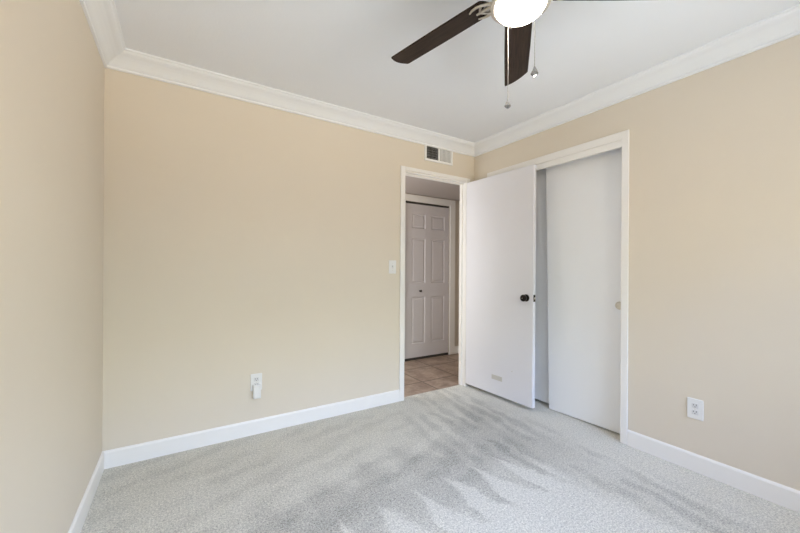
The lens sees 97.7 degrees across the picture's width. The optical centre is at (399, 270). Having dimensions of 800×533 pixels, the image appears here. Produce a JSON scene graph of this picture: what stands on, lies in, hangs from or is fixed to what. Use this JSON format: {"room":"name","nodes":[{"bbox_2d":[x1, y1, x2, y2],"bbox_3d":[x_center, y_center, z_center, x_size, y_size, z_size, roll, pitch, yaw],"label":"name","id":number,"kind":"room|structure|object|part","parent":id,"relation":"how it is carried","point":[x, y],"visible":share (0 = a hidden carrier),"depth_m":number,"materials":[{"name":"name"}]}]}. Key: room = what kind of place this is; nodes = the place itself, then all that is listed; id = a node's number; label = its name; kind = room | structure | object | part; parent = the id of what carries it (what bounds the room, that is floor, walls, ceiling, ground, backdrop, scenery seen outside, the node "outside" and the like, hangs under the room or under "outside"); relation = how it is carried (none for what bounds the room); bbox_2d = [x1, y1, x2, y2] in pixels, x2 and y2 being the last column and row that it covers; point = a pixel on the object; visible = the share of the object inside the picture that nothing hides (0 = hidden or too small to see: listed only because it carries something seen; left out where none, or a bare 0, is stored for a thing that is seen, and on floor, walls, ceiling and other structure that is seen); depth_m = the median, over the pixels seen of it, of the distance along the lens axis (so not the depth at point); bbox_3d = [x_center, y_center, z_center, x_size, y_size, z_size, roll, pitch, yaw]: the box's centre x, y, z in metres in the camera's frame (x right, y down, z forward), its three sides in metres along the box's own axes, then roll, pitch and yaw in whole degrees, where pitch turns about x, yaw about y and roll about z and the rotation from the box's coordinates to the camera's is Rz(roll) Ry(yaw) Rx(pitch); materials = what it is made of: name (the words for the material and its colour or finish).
{"room":"empty bedroom","nodes":[
{"label":"empty bedroom","id":0,"kind":"room"},
{"bbox_2d":[0,0,104,532],"bbox_3d":[-0.788,-0.052,0.451,0.100,2.440,3.843,0,0,-32],"label":"wall","id":1,"kind":"structure","parent":0,"point":[52,69],"depth_m":1.19,"materials":[{"name":"beige paint"}]},
{"bbox_2d":[68,451,103,532],"bbox_3d":[-0.761,1.116,0.501,0.011,0.104,3.651,0,0,-32],"label":"baseboard","id":2,"kind":"structure","parent":1,"relation":"attached to","point":[78,521],"depth_m":1.68,"materials":[{"name":"white paint"}]},
{"bbox_2d":[80,0,125,67],"bbox_3d":[-0.706,-1.224,0.526,0.108,0.096,3.651,0,0,-32],"label":"crown molding","id":3,"kind":"structure","parent":1,"relation":"attached to","point":[102,18],"depth_m":1.77,"materials":[{"name":"paint"}]},
{"bbox_2d":[102,68,474,450],"bbox_3d":[-0.432,-0.050,2.904,3.120,2.440,0.072,0,0,-32],"label":"wall","id":4,"kind":"structure","parent":0,"point":[242,239],"depth_m":2.42,"materials":[{"name":"beige paint"}]},
{"bbox_2d":[103,389,399,468],"bbox_3d":[-0.489,1.118,2.824,2.950,0.104,0.011,0,0,-32],"label":"baseboard","id":5,"kind":"structure","parent":4,"relation":"attached to","point":[120,456],"depth_m":2.42,"materials":[{"name":"white paint"}]},
{"bbox_2d":[250,373,261,390],"bbox_3d":[-1.022,0.796,2.488,0.077,0.119,0.008,0,0,-32],"label":"electrical outlet","id":6,"kind":"object","parent":4,"relation":"attached to","point":[255,379],"visible":0.76,"depth_m":2.48,"materials":[{"name":"white plastic"}]},
{"bbox_2d":[253,384,260,398],"bbox_3d":[-1.011,0.858,2.471,0.050,0.096,0.034,0,0,-32],"label":"plug","id":7,"kind":"object","parent":6,"relation":"attached to","point":[256,388],"visible":1,"depth_m":2.46,"materials":[{"name":"white plastic"}]},
{"bbox_2d":[106,48,473,156],"bbox_3d":[-0.448,-1.222,2.783,2.950,0.096,0.108,0,0,-32],"label":"crown molding","id":8,"kind":"structure","parent":4,"relation":"attached to","point":[130,61],"depth_m":2.48,"materials":[{"name":"paint"}]},
{"bbox_2d":[389,260,395,273],"bbox_3d":[-0.063,-0.028,3.082,0.074,0.117,0.021,0,0,-32],"label":"light switch","id":9,"kind":"object","parent":4,"relation":"attached to","point":[392,263],"visible":1,"depth_m":3.08,"materials":[{"name":"white plastic"}]},
{"bbox_2d":[399,166,469,400],"bbox_3d":[0.332,0.121,3.379,0.831,2.107,0.090,0,0,-32],"label":"door frame","id":10,"kind":"structure","parent":4,"relation":"attached to","point":[404,171],"depth_m":3.45,"materials":[{"name":"white paint"}]},
{"bbox_2d":[424,144,452,165],"bbox_3d":[0.373,-1.101,3.356,0.338,0.146,0.016,0,0,-32],"label":"air vent","id":11,"kind":"object","parent":4,"relation":"in","point":[431,153],"visible":1,"depth_m":3.35,"materials":[{"name":"metal"}]},
{"bbox_2d":[405,193,458,354],"bbox_3d":[-0.192,0.101,4.382,2.550,2.180,0.100,0,0,-32],"label":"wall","id":12,"kind":"structure","parent":0,"point":[457,202],"depth_m":4.94,"materials":[{"name":"paint"}]},
{"bbox_2d":[405,203,448,358],"bbox_3d":[0.367,0.141,4.690,0.736,2.012,0.070,0,0,-32],"label":"door","id":13,"kind":"structure","parent":12,"relation":"in","point":[426,227],"depth_m":4.68,"materials":[{"name":"paint"}]},
{"bbox_2d":[404,194,455,361],"bbox_3d":[0.364,0.101,4.698,0.926,2.156,0.074,0,0,-32],"label":"door frame","id":14,"kind":"structure","parent":12,"relation":"attached to","point":[408,197],"depth_m":4.87,"materials":[{"name":"white paint"}]},
{"bbox_2d":[405,176,459,200],"bbox_3d":[0.091,-1.037,3.944,2.550,0.100,1.136,0,0,-32],"label":"ceiling","id":15,"kind":"structure","parent":0,"point":[413,185],"depth_m":4.23,"materials":[{"name":"paint"}]},
{"bbox_2d":[81,353,799,532],"bbox_3d":[0.520,1.226,1.951,3.927,0.100,4.979,0,0,-32],"label":"floor","id":16,"kind":"structure","parent":0,"point":[458,458],"depth_m":1.94,"materials":[{"name":"grey carpet"}]},
{"bbox_2d":[114,0,799,142],"bbox_3d":[0.539,-1.314,1.282,3.220,0.100,3.843,0,0,-32],"label":"ceiling","id":17,"kind":"structure","parent":0,"point":[336,52],"depth_m":1.98,"materials":[{"name":"paint"}]},
{"bbox_2d":[391,0,623,108],"bbox_3d":[0.401,-0.956,1.275,1.223,0.617,1.281,0,0,-32],"label":"ceiling fan","id":18,"kind":"object","parent":17,"relation":"hanging from","point":[517,16],"visible":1,"depth_m":1.51,"materials":[{"name":"brown wood"}]},
{"bbox_3d":[0.175,-1.051,1.574,0.122,0.006,0.540,-13,9,-43],"label":"blade","id":19,"kind":"part","parent":18,"relation":"part of","materials":[{"name":"brown wood"}]},
{"bbox_3d":[0.562,-1.049,1.677,0.122,0.006,0.564,-15,-4,16],"label":"blade","id":20,"kind":"part","parent":18,"relation":"part of","materials":[{"name":"brown wood"}]},
{"bbox_3d":[0.444,-0.955,1.293,0.180,0.047,0.180,0,0,-32],"label":"lamp shade","id":21,"kind":"part","parent":18,"relation":"part of","materials":[{"name":"white glass"}]},
{"bbox_3d":[0.461,-0.839,1.195,0.003,0.287,0.003,0,0,-32],"label":"pull chain","id":22,"kind":"part","parent":18,"relation":"part of","materials":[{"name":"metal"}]},
{"bbox_3d":[0.835,-1.047,1.281,0.540,0.006,0.122,0,-12,2],"label":"blade","id":23,"kind":"part","parent":18,"relation":"part of","materials":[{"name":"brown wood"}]},
{"bbox_2d":[458,201,459,345],"bbox_3d":[0.910,0.058,4.363,0.707,2.280,1.108,0,0,-32],"label":"wall","id":24,"kind":"structure","parent":0,"point":[459,201],"depth_m":4.96,"materials":[{"name":"paint"}]},
{"bbox_2d":[466,164,535,407],"bbox_3d":[0.897,0.133,3.219,0.145,2.020,0.790,0,0,-34],"label":"door","id":25,"kind":"structure","parent":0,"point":[501,208],"depth_m":3.15,"materials":[{"name":"white paint"}]},
{"bbox_3d":[0.885,0.986,3.198,0.002,0.041,0.120,0,0,-34],"label":"plate","id":26,"kind":"part","parent":25,"relation":"part of","materials":[{"name":"white metal"}]},
{"bbox_3d":[1.036,0.234,2.927,0.043,0.059,0.059,0,0,-34],"label":"knob","id":27,"kind":"part","parent":25,"relation":"part of","materials":[{"name":"brown metal"}]},
{"bbox_2d":[474,34,799,490],"bbox_3d":[1.841,-0.036,2.065,0.170,2.440,3.771,0,0,-32],"label":"wall","id":28,"kind":"structure","parent":0,"point":[714,286],"depth_m":1.98,"materials":[{"name":"beige paint"}]},
{"bbox_2d":[535,169,548,402],"bbox_3d":[1.185,0.134,3.227,0.040,2.044,0.636,0,0,-32],"label":"door","id":29,"kind":"structure","parent":28,"relation":"in","point":[541,294],"depth_m":3.10,"materials":[{"name":"paint"}]},
{"bbox_2d":[487,129,628,444],"bbox_3d":[1.272,0.114,2.955,0.182,2.134,1.288,0,0,-32],"label":"door frame","id":30,"kind":"structure","parent":28,"relation":"attached to","point":[618,140],"depth_m":2.39,"materials":[{"name":"white paint"}]},
{"bbox_2d":[546,148,621,433],"bbox_3d":[1.435,0.146,2.740,0.040,2.055,0.614,0,-1,-32],"label":"door","id":31,"kind":"structure","parent":28,"relation":"in","point":[583,196],"depth_m":2.71,"materials":[{"name":"paint"}]},
{"bbox_3d":[1.568,0.254,2.499,0.008,0.058,0.058,0,-1,-32],"label":"finger pull","id":32,"kind":"part","parent":31,"relation":"part of","materials":[{"name":"gold metal"}]},
{"bbox_2d":[474,4,799,156],"bbox_3d":[1.698,-1.209,2.042,0.108,0.096,3.651,0,0,-32],"label":"crown molding","id":33,"kind":"structure","parent":28,"relation":"attached to","point":[785,24],"depth_m":2.15,"materials":[{"name":"paint"}]},
{"bbox_2d":[687,397,703,420],"bbox_3d":[1.736,0.816,2.056,0.008,0.119,0.077,0,0,-32],"label":"electrical outlet","id":34,"kind":"object","parent":28,"relation":"attached to","point":[695,407],"visible":1,"depth_m":2.05,"materials":[{"name":"white plastic"}]},
{"bbox_2d":[691,409,698,414],"bbox_3d":[1.734,0.836,2.055,0.003,0.027,0.033,0,0,-32],"label":"receptacle","id":35,"kind":"object","parent":34,"relation":"attached to","point":[693,411],"depth_m":2.05,"materials":[{"name":"plastic"}]},
{"bbox_2d":[692,403,698,408],"bbox_3d":[1.734,0.797,2.055,0.003,0.027,0.033,0,0,-32],"label":"receptacle","id":36,"kind":"object","parent":34,"relation":"attached to","point":[694,405],"depth_m":2.05,"materials":[{"name":"plastic"}]},
{"bbox_2d":[627,430,799,512],"bbox_3d":[1.725,1.131,2.068,0.011,0.104,3.651,0,0,-32],"label":"baseboard","id":37,"kind":"structure","parent":28,"relation":"attached to","point":[779,494],"depth_m":1.95,"materials":[{"name":"white paint"}]}
]}

